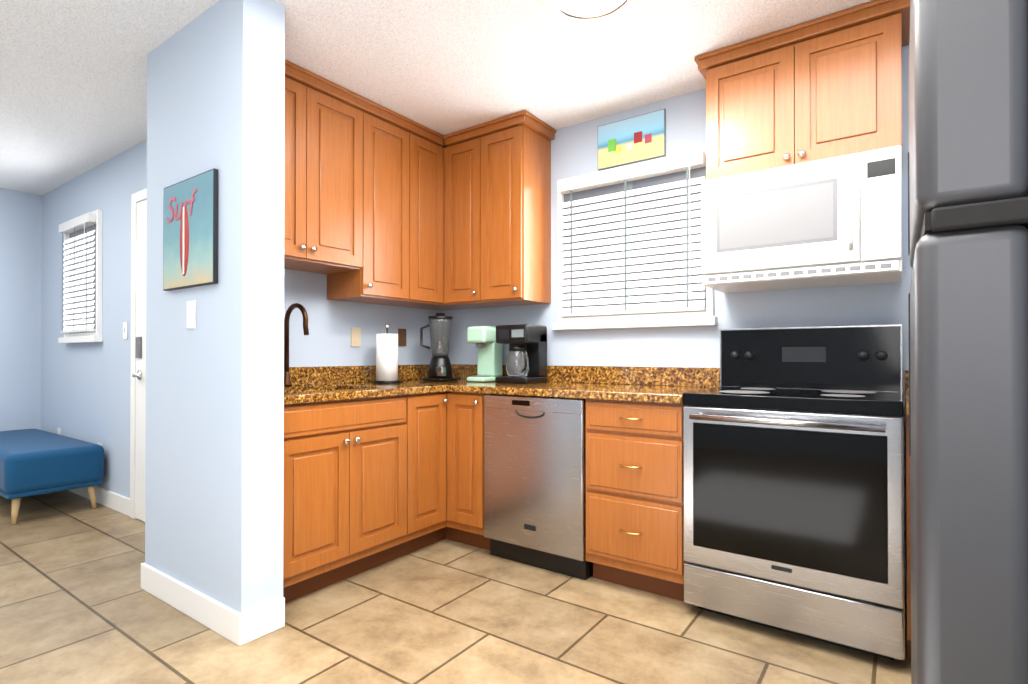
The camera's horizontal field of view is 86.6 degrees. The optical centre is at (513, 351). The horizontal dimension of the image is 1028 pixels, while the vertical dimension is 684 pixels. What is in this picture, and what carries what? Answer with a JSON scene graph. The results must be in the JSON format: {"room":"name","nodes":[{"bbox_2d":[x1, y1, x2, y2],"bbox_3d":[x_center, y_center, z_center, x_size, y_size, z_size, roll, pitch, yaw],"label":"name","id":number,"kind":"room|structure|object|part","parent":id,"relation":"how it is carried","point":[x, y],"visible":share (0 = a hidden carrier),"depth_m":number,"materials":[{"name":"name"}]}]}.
{"room":"kitchen","nodes":[
{"label":"kitchen","id":0,"kind":"room"},
{"bbox_2d":[0,188,41,430],"bbox_3d":[-5.215,-0.139,3.432,0.120,2.490,3.700,0,0,35],"label":"wall","id":1,"kind":"structure","parent":0,"point":[20,295],"depth_m":4.69,"materials":[{"name":"blue paint"}]},
{"bbox_2d":[41,139,146,497],"bbox_3d":[-2.772,-0.136,3.892,3.330,2.490,0.120,0,0,35],"label":"wall","id":2,"kind":"structure","parent":0,"point":[85,391],"depth_m":4.00,"materials":[{"name":"blue paint"}]},
{"bbox_2d":[58,209,102,342],"bbox_3d":[-3.326,-0.547,4.158,0.760,0.965,0.089,0,0,35],"label":"window","id":3,"kind":"structure","parent":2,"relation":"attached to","point":[82,270],"depth_m":4.11,"materials":[{"name":"grey plastic"}]},
{"bbox_2d":[68,485,129,515],"bbox_3d":[-3.345,1.053,4.208,1.960,0.115,0.017,0,0,35],"label":"baseboard","id":4,"kind":"structure","parent":2,"relation":"attached to","point":[114,501],"depth_m":3.82,"materials":[{"name":"white"}]},
{"bbox_2d":[123,322,127,338],"bbox_3d":[-2.661,-0.142,3.728,0.072,0.116,0.014,0,0,35],"label":"light switch","id":5,"kind":"object","parent":2,"relation":"attached to","point":[125,330],"visible":0.98,"depth_m":3.72,"materials":[{"name":"white plastic"}]},
{"bbox_2d":[130,188,146,521],"bbox_3d":[-2.144,0.028,3.332,1.030,2.155,0.060,0,0,35],"label":"entry door","id":6,"kind":"structure","parent":2,"relation":"in","point":[138,355],"depth_m":3.58,"materials":[{"name":"white"}]},
{"bbox_2d":[145,0,284,613],"bbox_3d":[-1.320,-0.146,2.368,0.852,2.490,0.170,0,0,35],"label":"wall","id":7,"kind":"structure","parent":0,"point":[214,493],"depth_m":2.17,"materials":[{"name":"blue"}]},
{"bbox_2d":[163,168,217,290],"bbox_3d":[-1.356,-0.492,2.274,0.445,0.450,0.024,0,0,35],"label":"picture","id":8,"kind":"object","parent":7,"relation":"attached to","point":[190,251],"depth_m":2.24,"materials":[{"name":"paper"}]},
{"bbox_3d":[-1.397,-0.608,2.292,0.269,0.105,0.002,0,0,35],"label":"surf picture text","id":9,"kind":"part","parent":8,"relation":"part of"},
{"bbox_2d":[186,300,195,328],"bbox_3d":[-1.351,-0.152,2.275,0.072,0.116,0.014,0,0,35],"label":"light switch","id":10,"kind":"object","parent":7,"relation":"attached to","point":[191,316],"visible":1,"depth_m":2.27,"materials":[{"name":"white plastic"}]},
{"bbox_2d":[141,562,284,645],"bbox_3d":[-1.320,1.041,2.360,0.880,0.115,0.198,0,0,35],"label":"baseboard","id":11,"kind":"structure","parent":7,"relation":"attached to","point":[232,625],"depth_m":2.15,"materials":[{"name":"white"}]},
{"bbox_2d":[284,269,440,366],"bbox_3d":[-0.954,-0.139,3.471,0.120,2.490,1.300,0,0,35],"label":"wall","id":12,"kind":"structure","parent":0,"point":[326,341],"depth_m":3.25,"materials":[{"name":"blue paint"}]},
{"bbox_2d":[284,59,367,274],"bbox_3d":[-1.161,-0.918,2.798,0.322,0.938,0.701,0,0,35],"label":"upper cabinet","id":13,"kind":"object","parent":12,"relation":"attached to","point":[326,157],"depth_m":2.80,"materials":[{"name":"brown wood"}]},
{"bbox_2d":[351,328,360,346],"bbox_3d":[-0.967,-0.085,3.339,0.008,0.116,0.072,0,0,35],"label":"electrical outlet","id":14,"kind":"object","parent":12,"relation":"attached to","point":[355,337],"visible":1,"depth_m":3.33,"materials":[{"name":"beige plastic"}]},
{"bbox_2d":[327,99,411,306],"bbox_3d":[-0.857,-0.843,3.225,0.322,1.083,0.465,0,0,35],"label":"upper cabinet","id":15,"kind":"object","parent":12,"relation":"attached to","point":[383,205],"depth_m":3.12,"materials":[{"name":"brown wood"}]},
{"bbox_2d":[398,328,405,345],"bbox_3d":[-0.747,-0.093,3.648,0.008,0.116,0.072,0,0,35],"label":"electrical outlet","id":16,"kind":"object","parent":12,"relation":"attached to","point":[401,337],"visible":1,"depth_m":3.64,"materials":[{"name":"brown plastic"}]},
{"bbox_2d":[404,116,443,308],"bbox_3d":[-0.657,-0.841,3.455,0.382,1.083,0.379,0,0,35],"label":"upper cabinet","id":17,"kind":"object","parent":12,"relation":"attached to","point":[423,153],"depth_m":3.37,"materials":[{"name":"brown wood"}]},
{"bbox_2d":[0,0,873,194],"bbox_3d":[-1.907,-1.424,1.887,7.310,0.060,5.240,0,0,35],"label":"ceiling","id":18,"kind":"structure","parent":0,"point":[73,89],"depth_m":2.58,"materials":[{"name":"white paint"}]},
{"bbox_2d":[549,0,628,19],"bbox_3d":[0.284,-1.347,2.010,0.336,0.091,0.336,0,0,35],"label":"ceiling light","id":19,"kind":"object","parent":18,"relation":"attached to","point":[585,9],"visible":1,"depth_m":2.08,"materials":[{"name":"white glass"}]},
{"bbox_2d":[0,490,910,683],"bbox_3d":[-1.907,1.125,1.871,7.310,0.060,5.240,0,0,35],"label":"floor","id":20,"kind":"structure","parent":0,"point":[79,604],"depth_m":2.14,"materials":[{"name":"tile"}]},
{"bbox_2d":[0,429,103,523],"bbox_3d":[-3.662,0.886,4.082,1.550,0.452,0.530,0,0,35],"label":"bench","id":21,"kind":"object","parent":20,"relation":"on","point":[35,462],"visible":1,"depth_m":3.66,"materials":[{"name":"blue fabric"}]},
{"bbox_2d":[283,424,398,602],"bbox_3d":[-1.021,0.761,2.720,0.627,0.680,0.722,0,0,35],"label":"base cabinet","id":22,"kind":"object","parent":20,"relation":"on","point":[370,483],"depth_m":2.50,"materials":[{"name":"brown wood"}]},
{"bbox_2d":[319,392,446,556],"bbox_3d":[-0.710,0.667,3.108,0.686,0.874,0.381,0,0,35],"label":"base cabinet","id":23,"kind":"object","parent":20,"relation":"on","point":[420,420],"depth_m":2.91,"materials":[{"name":"brown wood"}]},
{"bbox_2d":[284,364,447,404],"bbox_3d":[-0.931,0.246,2.823,0.660,0.320,1.020,0,0,35],"label":"countertop","id":24,"kind":"structure","parent":23,"relation":"on","point":[321,383],"depth_m":3.03,"materials":[{"name":"stone"}]},
{"bbox_2d":[284,303,308,386],"bbox_3d":[-1.145,-0.032,2.829,0.218,0.437,0.084,0,0,35],"label":"faucet","id":25,"kind":"object","parent":24,"relation":"on","point":[287,380],"visible":0.85,"depth_m":2.87,"materials":[{"name":"brown metal"}]},
{"bbox_2d":[373,324,400,382],"bbox_3d":[-0.768,0.012,3.301,0.170,0.354,0.170,0,0,35],"label":"paper towel","id":26,"kind":"object","parent":24,"relation":"on","point":[386,357],"visible":0.98,"depth_m":3.25,"materials":[{"name":"white paper"}]},
{"bbox_2d":[447,392,489,549],"bbox_3d":[-0.117,0.668,3.244,0.281,0.874,0.686,0,0,35],"label":"base cabinet","id":27,"kind":"object","parent":20,"relation":"on","point":[465,411],"depth_m":3.01,"materials":[{"name":"brown wood"}]},
{"bbox_2d":[484,394,592,579],"bbox_3d":[0.259,0.667,3.004,0.599,0.872,0.628,0,0,35],"label":"dishwasher","id":28,"kind":"object","parent":20,"relation":"on","point":[534,481],"visible":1,"depth_m":2.73,"materials":[{"name":"grey metal"}]},
{"bbox_2d":[586,399,685,600],"bbox_3d":[0.704,0.664,2.697,0.474,0.874,0.627,0,0,35],"label":"base cabinet","id":29,"kind":"object","parent":20,"relation":"on","point":[634,450],"depth_m":2.44,"materials":[{"name":"brown wood"}]},
{"bbox_2d":[448,364,719,403],"bbox_3d":[0.087,0.158,3.125,1.971,0.140,0.650,0,0,35],"label":"countertop","id":30,"kind":"structure","parent":29,"relation":"on","point":[672,385],"depth_m":2.93,"materials":[{"name":"stone"}]},
{"bbox_2d":[420,313,457,381],"bbox_3d":[-0.493,-0.027,3.535,0.213,0.435,0.170,0,0,35],"label":"blender","id":31,"kind":"object","parent":30,"relation":"on","point":[439,325],"visible":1,"depth_m":3.47,"materials":[{"name":"black plastic"}]},
{"bbox_2d":[467,326,502,381],"bbox_3d":[-0.183,0.018,3.450,0.150,0.345,0.200,0,0,35],"label":"coffee maker","id":32,"kind":"object","parent":30,"relation":"on","point":[489,358],"visible":0.81,"depth_m":3.42,"materials":[{"name":"green plastic"}]},
{"bbox_2d":[495,324,546,383],"bbox_3d":[0.045,0.017,3.305,0.230,0.345,0.232,0,0,35],"label":"coffee maker","id":33,"kind":"object","parent":30,"relation":"on","point":[526,361],"visible":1,"depth_m":3.23,"materials":[{"name":"black plastic"}]},
{"bbox_2d":[683,324,904,659],"bbox_3d":[1.177,0.491,2.294,0.751,1.215,0.720,0,0,35],"label":"range","id":34,"kind":"object","parent":20,"relation":"on","point":[793,480],"visible":1,"depth_m":2.07,"materials":[{"name":"silver metal"}]},
{"bbox_2d":[905,407,910,660],"bbox_3d":[1.879,0.658,1.862,0.878,0.874,0.627,0,0,35],"label":"base cabinet","id":35,"kind":"object","parent":20,"relation":"on","point":[907,457],"depth_m":1.88,"materials":[{"name":"brown wood"}]},
{"bbox_2d":[905,370,908,415],"bbox_3d":[1.874,0.149,1.858,0.878,0.140,0.645,0,0,35],"label":"countertop","id":36,"kind":"structure","parent":35,"relation":"on","point":[906,371],"depth_m":2.35,"materials":[{"name":"stone"}]},
{"bbox_2d":[908,0,1027,683],"bbox_3d":[1.168,0.174,0.890,0.843,1.830,0.765,0,0,35],"label":"refrigerator","id":37,"kind":"object","parent":20,"relation":"on","point":[968,249],"visible":1,"depth_m":0.79,"materials":[{"name":"grey metal"}]},
{"bbox_2d":[441,45,911,603],"bbox_3d":[0.982,-0.142,2.967,3.860,2.490,0.120,0,0,35],"label":"wall","id":38,"kind":"structure","parent":0,"point":[573,149],"depth_m":2.95,"materials":[{"name":"blue paint"}]},
{"bbox_2d":[444,122,499,307],"bbox_3d":[-0.238,-0.841,3.526,0.379,1.083,0.382,0,0,35],"label":"upper cabinet","id":39,"kind":"object","parent":38,"relation":"attached to","point":[466,151],"depth_m":3.41,"materials":[{"name":"brown wood"}]},
{"bbox_2d":[488,111,555,306],"bbox_3d":[-0.012,-0.841,3.402,0.369,1.083,0.322,0,0,35],"label":"upper cabinet","id":40,"kind":"object","parent":38,"relation":"attached to","point":[519,145],"depth_m":3.25,"materials":[{"name":"brown wood"}]},
{"bbox_2d":[598,109,665,170],"bbox_3d":[0.664,-1.201,3.113,0.408,0.258,0.016,0,0,35],"label":"framed picture","id":41,"kind":"object","parent":38,"relation":"attached to","point":[639,138],"visible":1,"depth_m":3.10,"materials":[{"name":"paper"}]},
{"bbox_2d":[552,148,717,329],"bbox_3d":[0.639,-0.594,3.083,0.970,0.925,0.089,0,0,35],"label":"window","id":42,"kind":"structure","parent":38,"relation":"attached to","point":[628,246],"depth_m":3.06,"materials":[{"name":"grey plastic"}]},
{"bbox_2d":[694,0,909,179],"bbox_3d":[1.289,-1.087,2.461,0.841,0.603,0.352,0,0,35],"label":"upper cabinet","id":43,"kind":"object","parent":38,"relation":"attached to","point":[826,86],"visible":0.9,"depth_m":2.31,"materials":[{"name":"brown wood"}]},
{"bbox_2d":[701,145,901,292],"bbox_3d":[1.262,-0.541,2.421,0.749,0.480,0.440,0,0,35],"label":"microwave","id":44,"kind":"object","parent":43,"relation":"attached to","point":[833,221],"visible":1,"depth_m":2.25,"materials":[{"name":"white plastic"}]}
]}

